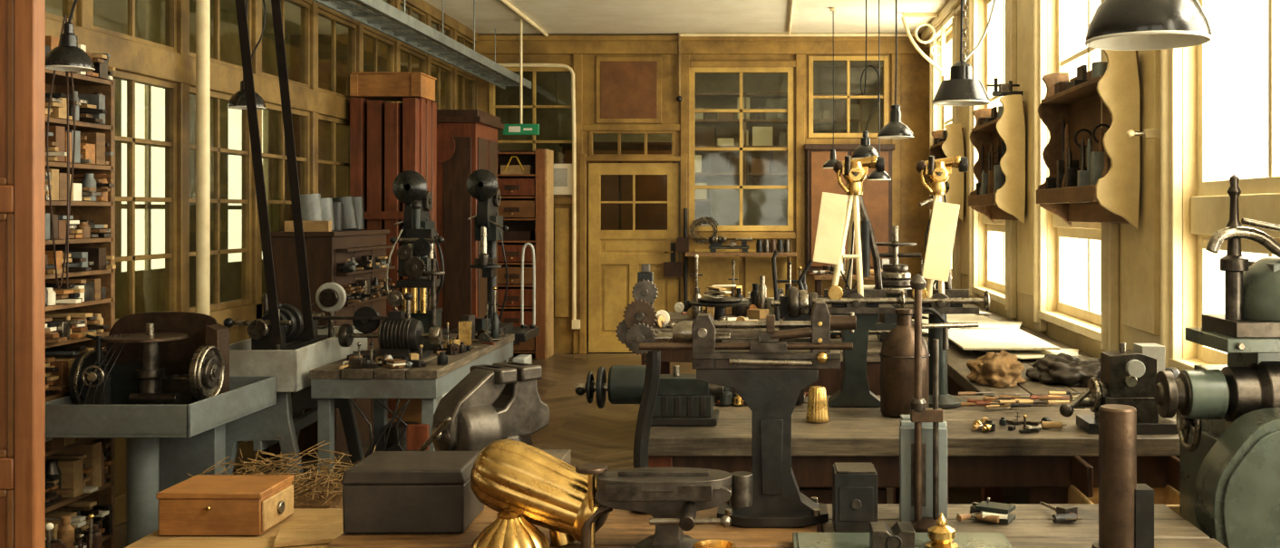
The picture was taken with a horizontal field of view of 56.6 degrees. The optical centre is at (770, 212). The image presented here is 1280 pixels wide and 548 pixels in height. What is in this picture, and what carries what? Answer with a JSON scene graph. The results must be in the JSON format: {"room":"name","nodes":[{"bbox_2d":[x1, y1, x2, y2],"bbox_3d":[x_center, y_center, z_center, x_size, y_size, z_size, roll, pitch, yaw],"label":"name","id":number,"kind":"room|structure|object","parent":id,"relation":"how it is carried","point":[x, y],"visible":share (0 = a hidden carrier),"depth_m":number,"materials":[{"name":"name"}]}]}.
{"room":"metal workshop","nodes":[
{"label":"metal workshop","id":0,"kind":"room"},
{"bbox_2d":[45,0,290,319],"bbox_3d":[-5.350,-0.210,6.750,0.100,3.520,18.500,0,0,0],"label":"wall","id":1,"kind":"structure","parent":0,"point":[110,14],"depth_m":11.16,"materials":[{"name":"paint"}]},
{"bbox_2d":[119,79,164,280],"bbox_3d":[-5.350,-0.325,10.125,0.060,1.750,1.050,0,0,0],"label":"window","id":2,"kind":"structure","parent":1,"relation":"in","point":[148,207],"depth_m":10.10,"materials":[{"name":"paint"}]},
{"bbox_2d":[227,101,271,269],"bbox_3d":[-5.350,-0.325,12.025,0.060,1.750,1.050,0,0,0],"label":"window","id":3,"kind":"structure","parent":1,"relation":"in","point":[266,114],"depth_m":12.49,"materials":[{"name":"paint"}]},
{"bbox_2d":[45,0,479,526],"bbox_3d":[-3.265,-0.210,5.272,0.110,3.520,15.545,0,0,0],"label":"wall","id":4,"kind":"structure","parent":0,"point":[127,55],"depth_m":7.09,"materials":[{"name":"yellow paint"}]},
{"bbox_2d":[93,0,176,52],"bbox_3d":[-3.270,-1.170,6.025,0.050,0.600,0.840,0,0,0],"label":"window","id":5,"kind":"structure","parent":4,"relation":"in","point":[170,5],"depth_m":6.30,"materials":[{"name":"green paint"}]},
{"bbox_2d":[107,69,176,322],"bbox_3d":[-3.270,-0.070,6.025,0.050,1.280,0.840,0,0,0],"label":"window","id":6,"kind":"structure","parent":4,"relation":"in","point":[169,143],"depth_m":6.27,"materials":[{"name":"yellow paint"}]},
{"bbox_2d":[189,86,252,312],"bbox_3d":[-3.270,-0.070,6.955,0.050,1.280,0.840,0,0,0],"label":"window","id":7,"kind":"structure","parent":4,"relation":"in","point":[246,152],"depth_m":7.12,"materials":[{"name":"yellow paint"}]},
{"bbox_2d":[189,0,252,70],"bbox_3d":[-3.270,-1.170,6.955,0.050,0.600,0.840,0,0,0],"label":"window","id":8,"kind":"structure","parent":4,"relation":"in","point":[216,3],"depth_m":6.94,"materials":[{"name":"green paint"}]},
{"bbox_2d":[261,102,310,301],"bbox_3d":[-3.270,-0.070,7.885,0.050,1.280,0.840,0,0,0],"label":"window","id":9,"kind":"structure","parent":4,"relation":"in","point":[305,159],"depth_m":7.92,"materials":[{"name":"green paint"}]},
{"bbox_2d":[261,0,310,88],"bbox_3d":[-3.270,-1.170,7.885,0.050,0.600,0.840,0,0,0],"label":"window","id":10,"kind":"structure","parent":4,"relation":"in","point":[305,6],"depth_m":8.28,"materials":[{"name":"green paint"}]},
{"bbox_2d":[318,114,349,198],"bbox_3d":[-3.270,-0.070,8.815,0.050,1.280,0.840,0,0,0],"label":"window","id":11,"kind":"structure","parent":4,"relation":"in","point":[334,121],"depth_m":8.80,"materials":[{"name":"green paint"}]},
{"bbox_2d":[318,8,356,98],"bbox_3d":[-3.270,-1.170,8.815,0.050,0.600,0.840,0,0,0],"label":"window","id":12,"kind":"structure","parent":4,"relation":"in","point":[334,19],"depth_m":8.82,"materials":[{"name":"green paint"}]},
{"bbox_2d":[115,341,1014,547],"bbox_3d":[-1.750,1.600,6.800,7.500,0.100,18.800,0,0,0],"label":"floor","id":13,"kind":"structure","parent":0,"point":[593,434],"depth_m":8.59,"materials":[{"name":"wood"}]},
{"bbox_2d":[0,0,45,547],"bbox_3d":[-2.220,-0.005,3.000,0.720,3.090,0.050,0,0,0],"label":"wooden post","id":14,"kind":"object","parent":13,"relation":"on","point":[22,22],"depth_m":2.98,"materials":[{"name":"orange wood"}]},
{"bbox_2d":[45,35,116,547],"bbox_3d":[-3.040,0.407,4.535,0.320,2.286,1.500,0,0,0],"label":"shelves","id":15,"kind":"object","parent":13,"relation":"on","point":[81,475],"visible":0.42,"depth_m":5.07,"materials":[{"name":"brown wood"}]},
{"bbox_2d":[46,14,75,290],"bbox_3d":[-2.857,-0.246,4.746,0.038,1.110,0.165,0,0,0],"label":"hanging cable","id":16,"kind":"object","parent":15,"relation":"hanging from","point":[69,188],"visible":0.77,"depth_m":4.78,"materials":[{"name":"black metal"}]},
{"bbox_2d":[45,513,102,547],"bbox_3d":[-2.627,1.167,4.190,0.426,0.167,0.377,0,0,0],"label":"bottles","id":17,"kind":"object","parent":15,"relation":"on","point":[65,534],"depth_m":4.24},
{"bbox_2d":[45,376,276,547],"bbox_3d":[-2.575,1.150,5.010,0.610,0.800,0.820,0,0,0],"label":"tray table","id":18,"kind":"object","parent":13,"relation":"on","point":[165,444],"visible":0.68,"depth_m":4.84,"materials":[{"name":"grey paint"}]},
{"bbox_2d":[68,311,229,405],"bbox_3d":[-2.598,0.645,4.920,0.563,0.430,0.405,0,0,0],"label":"machine","id":19,"kind":"object","parent":18,"relation":"on","point":[157,358],"visible":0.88,"depth_m":4.95,"materials":[{"name":"metal"}]},
{"bbox_2d":[195,0,210,315],"bbox_3d":[-3.130,-0.205,6.500,0.140,3.510,0.140,0,0,0],"label":"steel column","id":20,"kind":"structure","parent":13,"relation":"on","point":[202,6],"depth_m":6.48,"materials":[{"name":"metal"}]},
{"bbox_2d":[124,508,343,547],"bbox_3d":[-1.677,1.291,3.900,0.717,0.522,0.594,0,0,0],"label":"workbench","id":21,"kind":"object","parent":13,"relation":"on","point":[305,528],"visible":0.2,"depth_m":3.80,"materials":[{"name":"brown wood"}]},
{"bbox_2d":[155,475,293,535],"bbox_3d":[-1.812,0.978,3.945,0.355,0.140,0.280,0,0,0],"label":"wooden box","id":22,"kind":"object","parent":21,"relation":"on","point":[199,505],"visible":1,"depth_m":3.82,"materials":[{"name":"orange wood"}]},
{"bbox_2d":[186,436,376,508],"bbox_3d":[-1.944,1.233,4.755,0.682,0.635,0.559,0,0,0],"label":"heap","id":23,"kind":"object","parent":13,"relation":"on","point":[326,493],"visible":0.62,"depth_m":4.70,"materials":[{"name":"brown plant"}]},
{"bbox_2d":[225,326,367,482],"bbox_3d":[-2.501,1.100,6.170,0.518,0.900,1.200,0,0,-3],"label":"stand","id":24,"kind":"object","parent":13,"relation":"on","point":[285,420],"visible":0.41,"depth_m":5.68,"materials":[{"name":"grey paint"}]},
{"bbox_2d":[223,282,346,349],"bbox_3d":[-2.451,0.592,6.073,0.324,0.440,0.863,0,0,5],"label":"lathe","id":25,"kind":"object","parent":24,"relation":"on","point":[330,297],"visible":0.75,"depth_m":5.96,"materials":[{"name":"black metal"}]},
{"bbox_2d":[269,193,397,457],"bbox_3d":[-2.915,0.713,7.975,0.549,1.675,1.090,0,0,0],"label":"tall cabinet","id":26,"kind":"object","parent":13,"relation":"on","point":[339,249],"visible":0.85,"depth_m":7.56,"materials":[{"name":"brown wood"}]},
{"bbox_2d":[349,97,436,418],"bbox_3d":[-2.925,0.335,9.135,0.530,2.430,0.550,0,0,0],"label":"tall cabinet","id":27,"kind":"object","parent":13,"relation":"on","point":[387,140],"visible":0.48,"depth_m":8.90,"materials":[{"name":"brown wood"}]},
{"bbox_2d":[349,71,436,101],"bbox_3d":[-2.920,-0.978,9.148,0.540,0.185,0.425,0,0,0],"label":"wooden crate","id":28,"kind":"object","parent":27,"relation":"on","point":[384,86],"visible":0.97,"depth_m":8.95,"materials":[{"name":"orange wood"}]},
{"bbox_2d":[309,333,514,482],"bbox_3d":[-1.889,1.150,6.465,0.637,0.799,1.770,0,0,0],"label":"workbench","id":29,"kind":"object","parent":13,"relation":"on","point":[417,392],"visible":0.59,"depth_m":5.67,"materials":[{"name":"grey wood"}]},
{"bbox_2d":[311,292,442,360],"bbox_3d":[-2.033,0.579,6.060,0.675,0.342,0.220,0,0,0],"label":"motor","id":30,"kind":"object","parent":29,"relation":"on","point":[398,336],"visible":0.99,"depth_m":6.02,"materials":[{"name":"black metal"}]},
{"bbox_2d":[339,342,447,369],"bbox_3d":[-1.839,0.688,5.772,0.503,0.124,0.218,0,0,-15],"label":"tool","id":31,"kind":"object","parent":29,"relation":"on","point":[356,362],"visible":1,"depth_m":5.72,"materials":[{"name":"black metal"}]},
{"bbox_2d":[385,200,450,350],"bbox_3d":[-1.951,0.340,6.540,0.323,0.820,0.260,0,0,0],"label":"machine","id":32,"kind":"object","parent":29,"relation":"on","point":[411,264],"visible":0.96,"depth_m":6.47,"materials":[{"name":"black metal"}]},
{"bbox_2d":[392,170,446,336],"bbox_3d":[-2.103,0.250,7.060,0.294,0.999,0.360,0,0,0],"label":"press","id":33,"kind":"object","parent":29,"relation":"on","point":[409,186],"visible":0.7,"depth_m":6.92,"materials":[{"name":"black metal"}]},
{"bbox_2d":[455,286,505,345],"bbox_3d":[-1.699,0.599,6.934,0.299,0.303,0.640,0,0,0],"label":"machine","id":34,"kind":"object","parent":29,"relation":"on","point":[471,329],"visible":0.98,"depth_m":6.84,"materials":[{"name":"metal"}]},
{"bbox_2d":[436,109,504,330],"bbox_3d":[-2.825,0.335,10.450,0.730,2.430,0.900,0,0,0],"label":"wardrobe","id":35,"kind":"object","parent":13,"relation":"on","point":[467,140],"visible":0.44,"depth_m":10.04,"materials":[{"name":"brown wood"}]},
{"bbox_2d":[448,326,539,446],"bbox_3d":[-1.840,1.160,7.765,0.540,0.780,0.470,0,0,0],"label":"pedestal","id":36,"kind":"object","parent":13,"relation":"on","point":[521,334],"visible":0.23,"depth_m":7.67,"materials":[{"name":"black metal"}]},
{"bbox_2d":[466,169,513,331],"bbox_3d":[-1.823,0.245,7.660,0.294,1.049,0.360,0,0,0],"label":"press","id":37,"kind":"object","parent":36,"relation":"on","point":[482,185],"visible":0.96,"depth_m":7.56,"materials":[{"name":"black metal"}]},
{"bbox_2d":[497,148,553,358],"bbox_3d":[-2.680,0.435,12.680,0.620,2.230,0.440,0,0,0],"label":"rack","id":38,"kind":"object","parent":13,"relation":"on","point":[525,178],"visible":0.6,"depth_m":12.49,"materials":[{"name":"orange wood"}]},
{"bbox_2d":[541,449,571,465],"bbox_3d":[-0.850,1.160,3.670,0.400,0.780,0.420,0,0,0],"label":"stand","id":39,"kind":"object","parent":13,"relation":"on","point":[565,455],"visible":0.04,"depth_m":3.79,"materials":[{"name":"metal"}]},
{"bbox_2d":[416,361,550,451],"bbox_3d":[-0.866,0.620,3.618,0.202,0.290,0.406,0,0,40],"label":"vise","id":40,"kind":"object","parent":39,"relation":"on","point":[499,401],"visible":0.72,"depth_m":3.56,"materials":[{"name":"metal"}]},
{"bbox_2d":[559,142,678,341],"bbox_3d":[-1.825,0.350,14.390,1.410,2.400,0.540,0,0,0],"label":"door frame","id":41,"kind":"structure","parent":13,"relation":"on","point":[614,188],"depth_m":14.13,"materials":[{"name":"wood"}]},
{"bbox_2d":[641,311,782,392],"bbox_3d":[-0.251,1.151,8.300,1.235,0.799,1.394,0,0,0],"label":"workbench","id":42,"kind":"object","parent":13,"relation":"on","point":[667,356],"visible":0.03,"depth_m":7.65,"materials":[{"name":"brown wood"}]},
{"bbox_2d":[689,284,749,319],"bbox_3d":[-0.350,0.622,8.100,0.418,0.256,0.418,0,0,0],"label":"stand","id":43,"kind":"object","parent":42,"relation":"on","point":[713,298],"visible":0.85,"depth_m":8.02,"materials":[{"name":"black metal"}]},
{"bbox_2d":[673,254,807,319],"bbox_3d":[-0.209,0.531,8.639,1.036,0.437,0.618,0,0,0],"label":"clutter","id":44,"kind":"object","parent":42,"relation":"on","point":[759,306],"visible":0.62,"depth_m":8.55,"materials":[{"name":"metal"}]},
{"bbox_2d":[709,184,787,225],"bbox_3d":[-0.250,0.600,14.890,1.000,1.900,0.520,0,0,0],"label":"window pane","id":45,"kind":"object","parent":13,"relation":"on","point":[760,207],"visible":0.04,"depth_m":14.63,"materials":[{"name":"grey glass"}]},
{"bbox_2d":[324,504,1226,547],"bbox_3d":[0.007,1.151,2.575,2.043,0.798,0.944,0,0,0],"label":"workbench","id":46,"kind":"object","parent":13,"relation":"on","point":[1031,528],"visible":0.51,"depth_m":2.78,"materials":[{"name":"brown wood"}]},
{"bbox_2d":[341,451,484,533],"bbox_3d":[-0.860,0.675,2.860,0.287,0.150,0.226,0,0,-1],"label":"toolbox","id":47,"kind":"object","parent":46,"relation":"on","point":[385,492],"visible":0.84,"depth_m":2.75,"materials":[{"name":"metal"}]},
{"bbox_2d":[470,438,609,546],"bbox_3d":[-0.521,0.636,2.673,0.319,0.239,0.168,0,0,0],"label":"brass lamp","id":48,"kind":"object","parent":46,"relation":"on","point":[549,493],"visible":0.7,"depth_m":2.61,"materials":[{"name":"metal"}]},
{"bbox_2d":[470,509,549,547],"bbox_3d":[-0.575,0.703,2.600,0.170,0.095,0.170,0,0,0],"label":"dome","id":49,"kind":"object","parent":48,"relation":"attached to","point":[510,529],"depth_m":2.57,"materials":[{"name":"metal"}]},
{"bbox_2d":[615,263,661,513],"bbox_3d":[-0.327,0.442,2.980,0.124,0.624,0.090,0,0,0],"label":"machine","id":50,"kind":"object","parent":46,"relation":"on","point":[644,293],"visible":0.62,"depth_m":2.96,"materials":[{"name":"black metal"}]},
{"bbox_2d":[575,463,752,547],"bbox_3d":[-0.235,0.654,2.569,0.390,0.191,0.220,0,0,0],"label":"bench vise","id":51,"kind":"object","parent":46,"relation":"on","point":[673,497],"visible":0.98,"depth_m":2.56,"materials":[{"name":"metal"}]},
{"bbox_2d":[623,300,856,527],"bbox_3d":[-0.075,0.485,2.900,0.570,0.530,0.180,0,0,0],"label":"lathe","id":52,"kind":"object","parent":46,"relation":"on","point":[770,372],"visible":0.98,"depth_m":2.85,"materials":[{"name":"metal"}]},
{"bbox_2d":[832,463,877,533],"bbox_3d":[0.200,0.677,2.803,0.100,0.145,0.115,0,0,0],"label":"block","id":53,"kind":"object","parent":46,"relation":"on","point":[854,485],"visible":0.94,"depth_m":2.75,"materials":[{"name":"metal"}]},
{"bbox_2d":[792,533,1013,547],"bbox_3d":[0.290,0.739,2.535,0.480,0.023,0.310,0,0,0],"label":"steel plate","id":54,"kind":"object","parent":46,"relation":"on","point":[800,540],"visible":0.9,"depth_m":2.62,"materials":[{"name":"grey metal"}]},
{"bbox_2d":[869,522,915,547],"bbox_3d":[0.260,0.699,2.518,0.090,0.055,0.085,0,0,0],"label":"steel v-block","id":55,"kind":"object","parent":54,"relation":"on","point":[902,535],"visible":1,"depth_m":2.48,"materials":[{"name":"black metal"}]},
{"bbox_2d":[924,513,958,547],"bbox_3d":[0.370,0.687,2.550,0.070,0.078,0.072,0,0,0],"label":"brass finial","id":56,"kind":"object","parent":54,"relation":"on","point":[941,536],"visible":1,"depth_m":2.53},
{"bbox_2d":[899,274,979,533],"bbox_3d":[0.406,0.448,2.835,0.191,0.605,0.170,0,0,0],"label":"stand","id":57,"kind":"object","parent":46,"relation":"on","point":[923,433],"visible":0.9,"depth_m":2.81,"materials":[{"name":"grey paint"}]},
{"bbox_2d":[956,497,1082,524],"bbox_3d":[0.601,0.726,2.912,0.302,0.049,0.173,0,0,0],"label":"hand tools","id":58,"kind":"object","parent":46,"relation":"on","point":[993,512],"visible":1,"depth_m":2.86,"materials":[{"name":"metal"}]},
{"bbox_2d":[1091,404,1153,547],"bbox_3d":[0.767,0.588,2.580,0.125,0.325,0.110,0,0,0],"label":"metal cylinder","id":59,"kind":"object","parent":46,"relation":"on","point":[1126,507],"visible":1,"depth_m":2.55,"materials":[{"name":"brown metal"}]},
{"bbox_2d":[695,92,868,202],"bbox_3d":[0.091,-0.015,15.650,2.382,3.130,0.400,0,0,0],"label":"shelving","id":60,"kind":"object","parent":13,"relation":"on","point":[718,162],"visible":0.51,"depth_m":15.50,"materials":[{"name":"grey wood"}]},
{"bbox_2d":[804,335,882,396],"bbox_3d":[0.421,1.120,6.350,0.789,0.860,0.894,0,0,0],"label":"workbench","id":61,"kind":"object","parent":13,"relation":"on","point":[830,379],"visible":0.02,"depth_m":5.92,"materials":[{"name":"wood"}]},
{"bbox_2d":[770,287,912,343],"bbox_3d":[0.384,0.538,6.124,0.768,0.304,0.228,0,0,-6],"label":"watchmakers lathe","id":62,"kind":"object","parent":61,"relation":"on","point":[798,305],"visible":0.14,"depth_m":6.09,"materials":[{"name":"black metal"}]},
{"bbox_2d":[872,225,921,341],"bbox_3d":[0.690,0.380,6.420,0.260,0.619,0.239,0,0,0],"label":"machine","id":63,"kind":"object","parent":61,"relation":"on","point":[896,277],"visible":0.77,"depth_m":6.36,"materials":[{"name":"black metal"}]},
{"bbox_2d":[648,396,1179,532],"bbox_3d":[0.575,1.151,4.241,2.050,0.799,1.212,0,0,0],"label":"workbench","id":64,"kind":"object","parent":13,"relation":"on","point":[1048,466],"visible":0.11,"depth_m":3.98,"materials":[{"name":"brown wood"}]},
{"bbox_2d":[574,365,723,426],"bbox_3d":[-0.437,0.650,4.250,0.534,0.200,0.200,0,0,0],"label":"motor","id":65,"kind":"object","parent":64,"relation":"on","point":[682,400],"visible":0.97,"depth_m":4.19,"materials":[{"name":"black metal"}]},
{"bbox_2d":[805,386,829,423],"bbox_3d":[0.170,0.688,4.250,0.085,0.124,0.085,0,0,0],"label":"cup","id":66,"kind":"object","parent":64,"relation":"on","point":[817,410],"visible":1,"depth_m":4.22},
{"bbox_2d":[812,155,905,407],"bbox_3d":[0.340,0.262,4.621,0.360,0.976,0.222,0,0,0],"label":"machine","id":67,"kind":"object","parent":64,"relation":"on","point":[838,213],"visible":0.95,"depth_m":4.56,"materials":[{"name":"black metal"}]},
{"bbox_2d":[879,307,950,417],"bbox_3d":[0.526,0.551,4.385,0.249,0.397,0.190,0,0,30],"label":"bottle","id":68,"kind":"object","parent":64,"relation":"on","point":[896,354],"visible":0.8,"depth_m":4.33,"materials":[{"name":"brown metal"}]},
{"bbox_2d":[896,155,989,408],"bbox_3d":[0.665,0.262,4.622,0.360,0.976,0.220,0,0,0],"label":"machine","id":69,"kind":"object","parent":64,"relation":"on","point":[945,300],"visible":0.96,"depth_m":4.54,"materials":[{"name":"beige metal"}]},
{"bbox_2d":[971,412,1066,433],"bbox_3d":[0.845,0.720,4.092,0.313,0.061,0.205,0,0,-30],"label":"small parts","id":70,"kind":"object","parent":64,"relation":"on","point":[1029,426],"visible":1,"depth_m":4.06,"materials":[{"name":"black metal"}]},
{"bbox_2d":[957,390,1089,408],"bbox_3d":[0.997,0.726,4.576,0.534,0.037,0.336,0,0,0],"label":"tools","id":71,"kind":"object","parent":64,"relation":"on","point":[1019,402],"visible":0.88,"depth_m":4.52,"materials":[{"name":"brown wood"}]},
{"bbox_2d":[1058,342,1179,434],"bbox_3d":[1.214,0.600,4.067,0.436,0.299,0.205,0,0,0],"label":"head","id":72,"kind":"object","parent":64,"relation":"on","point":[1128,377],"visible":0.57,"depth_m":4.02},
{"bbox_2d":[878,297,1100,504],"bbox_3d":[1.290,1.092,8.298,0.814,0.916,6.794,0,0,0],"label":"workbench","id":73,"kind":"object","parent":13,"relation":"on","point":[957,358],"depth_m":5.23,"materials":[{"name":"brown wood"}]},
{"bbox_2d":[966,350,1026,387],"bbox_3d":[1.004,0.683,5.242,0.257,0.134,0.411,0,0,0],"label":"bundle","id":74,"kind":"object","parent":73,"relation":"on","point":[1003,369],"visible":1,"depth_m":5.14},
{"bbox_2d":[911,311,1081,359],"bbox_3d":[1.274,0.723,7.485,0.808,0.046,3.124,0,0,0],"label":"paper sheets","id":75,"kind":"object","parent":73,"relation":"on","point":[992,335],"visible":0.56,"depth_m":6.57,"materials":[{"name":"paper"}]},
{"bbox_2d":[1153,174,1279,547],"bbox_3d":[1.325,0.725,3.115,0.670,1.650,0.650,0,0,0],"label":"machine","id":76,"kind":"object","parent":13,"relation":"on","point":[1227,417],"visible":0.99,"depth_m":2.96,"materials":[{"name":"green metal"}]},
{"bbox_2d":[210,0,949,67],"bbox_3d":[-1.750,-2.020,6.800,7.500,0.100,18.800,0,0,0],"label":"ceiling","id":77,"kind":"structure","parent":0,"point":[553,16],"depth_m":11.83,"materials":[{"name":"paint"}]},
{"bbox_2d":[45,0,95,71],"bbox_3d":[-2.680,-1.257,4.500,0.174,1.416,0.174,0,0,45],"label":"pendant lamp","id":78,"kind":"object","parent":77,"relation":"hanging from","point":[68,56],"visible":0.96,"depth_m":4.47,"materials":[{"name":"black metal"}]},
{"bbox_2d":[312,0,531,88],"bbox_3d":[-2.780,-1.660,7.975,0.304,0.600,9.950,0,0,0],"label":"cable tray","id":79,"kind":"object","parent":77,"relation":"hanging from","point":[403,27],"visible":0.91,"depth_m":9.33,"materials":[{"name":"metal"}]},
{"bbox_2d":[503,19,539,135],"bbox_3d":[-2.540,-1.383,11.998,0.360,1.175,0.064,0,0,0],"label":"exit sign","id":80,"kind":"object","parent":77,"relation":"hanging from","point":[520,129],"visible":1,"depth_m":11.97,"materials":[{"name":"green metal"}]},
{"bbox_2d":[500,0,914,36],"bbox_3d":[-0.435,-1.950,7.959,4.070,0.040,9.918,0,0,0],"label":"conduit","id":81,"kind":"object","parent":77,"relation":"attached to","point":[508,4],"depth_m":12.88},
{"bbox_2d":[876,0,914,138],"bbox_3d":[0.690,-1.190,6.500,0.206,1.551,0.206,0,0,0],"label":"pendant lamp","id":82,"kind":"object","parent":77,"relation":"hanging from","point":[895,129],"visible":1,"depth_m":6.47,"materials":[{"name":"black metal"}]},
{"bbox_2d":[901,12,945,76],"bbox_3d":[1.502,-1.660,11.600,0.437,0.620,0.040,0,0,0],"label":"bracket","id":83,"kind":"object","parent":77,"relation":"attached to","point":[942,47],"visible":1,"depth_m":11.58,"materials":[{"name":"beige paint"}]},
{"bbox_2d":[931,0,996,106],"bbox_3d":[0.688,-1.177,4.196,0.223,1.577,0.206,0,0,30],"label":"pendant lamp","id":84,"kind":"object","parent":77,"relation":"hanging from","point":[961,90],"visible":1,"depth_m":4.16,"materials":[{"name":"grey metal"}]},
{"bbox_2d":[1085,0,1212,50],"bbox_3d":[0.640,-1.127,2.000,0.206,1.676,0.206,0,0,0],"label":"pendant lamp","id":85,"kind":"object","parent":77,"relation":"hanging from","point":[1115,24],"visible":1,"depth_m":1.93,"materials":[{"name":"black metal"}]},
{"bbox_3d":[-2.450,-1.798,5.500,1.000,0.335,0.240,0,0,0],"label":"shaft","id":86,"kind":"object","parent":77,"relation":"attached to","visible":0},
{"bbox_2d":[235,0,314,344],"bbox_3d":[-2.353,-0.585,5.501,0.347,2.370,0.258,0,0,0],"label":"belt","id":87,"kind":"object","parent":86,"relation":"hanging from","point":[240,4],"visible":1,"depth_m":5.38,"materials":[{"name":"leather"}]},
{"bbox_2d":[290,34,929,353],"bbox_3d":[-1.750,-0.210,13.050,7.500,3.520,0.100,0,0,0],"label":"wall","id":88,"kind":"structure","parent":0,"point":[914,68],"depth_m":13.00,"materials":[{"name":"paint"}]},
{"bbox_2d":[489,67,572,150],"bbox_3d":[-2.610,-0.980,13.030,0.980,1.260,0.100,0,0,0],"label":"window","id":89,"kind":"structure","parent":88,"relation":"in","point":[492,88],"depth_m":13.00,"materials":[{"name":"paint"}]},
{"bbox_2d":[498,34,688,329],"bbox_3d":[-1.948,-0.340,12.910,2.105,3.220,0.100,0,0,0],"label":"pipe","id":90,"kind":"object","parent":88,"relation":"attached to","point":[671,269],"visible":0.95,"depth_m":12.88,"materials":[{"name":"metal"}]},
{"bbox_2d":[596,57,661,123],"bbox_3d":[-1.560,-1.355,12.982,0.720,0.730,0.035,0,0,0],"label":"wall panel","id":91,"kind":"object","parent":88,"relation":"attached to","point":[629,89],"depth_m":12.96,"materials":[{"name":"paint"}]},
{"bbox_2d":[589,130,675,156],"bbox_3d":[-1.525,-0.760,13.030,0.950,0.300,0.090,0,0,0],"label":"window","id":92,"kind":"structure","parent":88,"relation":"in","point":[591,132],"depth_m":12.98,"materials":[{"name":"paint"}]},
{"bbox_2d":[579,154,687,354],"bbox_3d":[-1.510,0.450,13.010,1.180,2.200,0.140,0,0,0],"label":"door frame","id":93,"kind":"structure","parent":88,"relation":"attached to","point":[583,159],"depth_m":12.94,"materials":[{"name":"paint"}]},
{"bbox_2d":[588,163,678,352],"bbox_3d":[-1.510,0.495,12.998,1.000,2.090,0.125,0,0,0],"label":"door","id":94,"kind":"structure","parent":88,"relation":"in","point":[615,257],"depth_m":13.00,"materials":[{"name":"paint"}]},
{"bbox_2d":[475,35,930,353],"bbox_3d":[-0.750,-0.200,12.960,5.000,3.500,0.079,0,0,0],"label":"trim","id":95,"kind":"structure","parent":88,"relation":"attached to","point":[714,270],"depth_m":12.96,"materials":[{"name":"paint"}]},
{"bbox_2d":[689,67,793,231],"bbox_3d":[-0.325,-0.705,13.030,1.150,1.810,0.100,0,0,0],"label":"window","id":96,"kind":"structure","parent":88,"relation":"in","point":[693,70],"depth_m":12.98,"materials":[{"name":"paint"}]},
{"bbox_2d":[808,56,888,137],"bbox_3d":[0.860,-1.280,13.030,0.880,0.900,0.100,0,0,0],"label":"window","id":97,"kind":"structure","parent":88,"relation":"in","point":[885,59],"depth_m":12.98,"materials":[{"name":"paint"}]},
{"bbox_2d":[804,144,895,272],"bbox_3d":[0.865,-0.050,12.924,0.990,1.400,0.148,0,0,0],"label":"cabinet","id":98,"kind":"object","parent":88,"relation":"attached to","point":[877,195],"visible":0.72,"depth_m":12.86,"materials":[{"name":"brown wood"}]},
{"bbox_2d":[495,67,882,302],"bbox_3d":[-1.750,-0.210,15.950,7.500,3.520,0.100,0,0,0],"label":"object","id":99,"kind":"structure","parent":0,"point":[552,88],"depth_m":15.90,"materials":[{"name":"paint"}]},
{"bbox_2d":[929,0,1221,364],"bbox_3d":[1.830,-0.210,5.250,0.160,3.520,15.500,0,0,0],"label":"window frames","id":100,"kind":"structure","parent":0,"point":[1129,335],"depth_m":6.66,"materials":[{"name":"beige paint"}]},
{"bbox_2d":[927,123,963,221],"bbox_3d":[1.595,-0.358,10.787,0.210,0.864,0.875,0,0,0],"label":"wall shelf","id":101,"kind":"object","parent":100,"relation":"attached to","point":[948,142],"visible":0.52,"depth_m":10.35,"materials":[{"name":"beige paint"}]},
{"bbox_2d":[986,0,1005,108],"bbox_3d":[1.840,-0.935,9.200,0.060,1.730,1.400,0,0,0],"label":"window","id":102,"kind":"structure","parent":100,"relation":"in","point":[990,34],"depth_m":9.84,"materials":[{"name":"beige paint"}]},
{"bbox_2d":[986,223,1005,292],"bbox_3d":[1.840,0.355,9.200,0.060,0.530,1.400,0,0,0],"label":"window","id":103,"kind":"structure","parent":100,"relation":"in","point":[991,283],"depth_m":9.84,"materials":[{"name":"beige paint"}]},
{"bbox_2d":[968,94,1025,223],"bbox_3d":[1.595,-0.358,8.393,0.210,0.864,1.065,0,0,0],"label":"wall shelf","id":104,"kind":"object","parent":100,"relation":"attached to","point":[998,138],"visible":1,"depth_m":7.92,"materials":[{"name":"beige paint"}]},
{"bbox_2d":[1056,227,1100,325],"bbox_3d":[1.840,0.355,6.750,0.060,0.530,1.400,0,0,0],"label":"window","id":105,"kind":"structure","parent":100,"relation":"in","point":[1090,315],"depth_m":7.01,"materials":[{"name":"beige paint"}]},
{"bbox_2d":[1056,0,1100,72],"bbox_3d":[1.840,-0.935,6.750,0.060,1.730,1.400,0,0,0],"label":"window","id":106,"kind":"structure","parent":100,"relation":"in","point":[1063,61],"depth_m":7.39,"materials":[{"name":"beige paint"}]},
{"bbox_2d":[1036,49,1140,229],"bbox_3d":[1.595,-0.358,6.032,0.210,0.864,1.225,0,0,0],"label":"wall shelf","id":107,"kind":"object","parent":100,"relation":"attached to","point":[1094,177],"visible":0.99,"depth_m":5.82,"materials":[{"name":"beige paint"}]},
{"bbox_2d":[929,0,1279,372],"bbox_3d":[1.784,-0.595,5.240,0.213,2.690,14.520,0,0,0],"label":"wall","id":108,"kind":"structure","parent":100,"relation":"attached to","point":[1151,254],"depth_m":5.91,"materials":[{"name":"beige paint"}]},
{"bbox_2d":[1197,0,1279,196],"bbox_3d":[1.840,-0.935,4.300,0.060,1.730,1.400,0,0,0],"label":"window","id":109,"kind":"structure","parent":100,"relation":"in","point":[1207,185],"depth_m":4.93,"materials":[{"name":"beige paint"}]},
{"bbox_2d":[1197,234,1279,364],"bbox_3d":[1.840,0.355,4.300,0.060,0.530,1.400,0,0,0],"label":"window","id":110,"kind":"structure","parent":100,"relation":"in","point":[1207,260],"depth_m":4.94,"materials":[{"name":"beige paint"}]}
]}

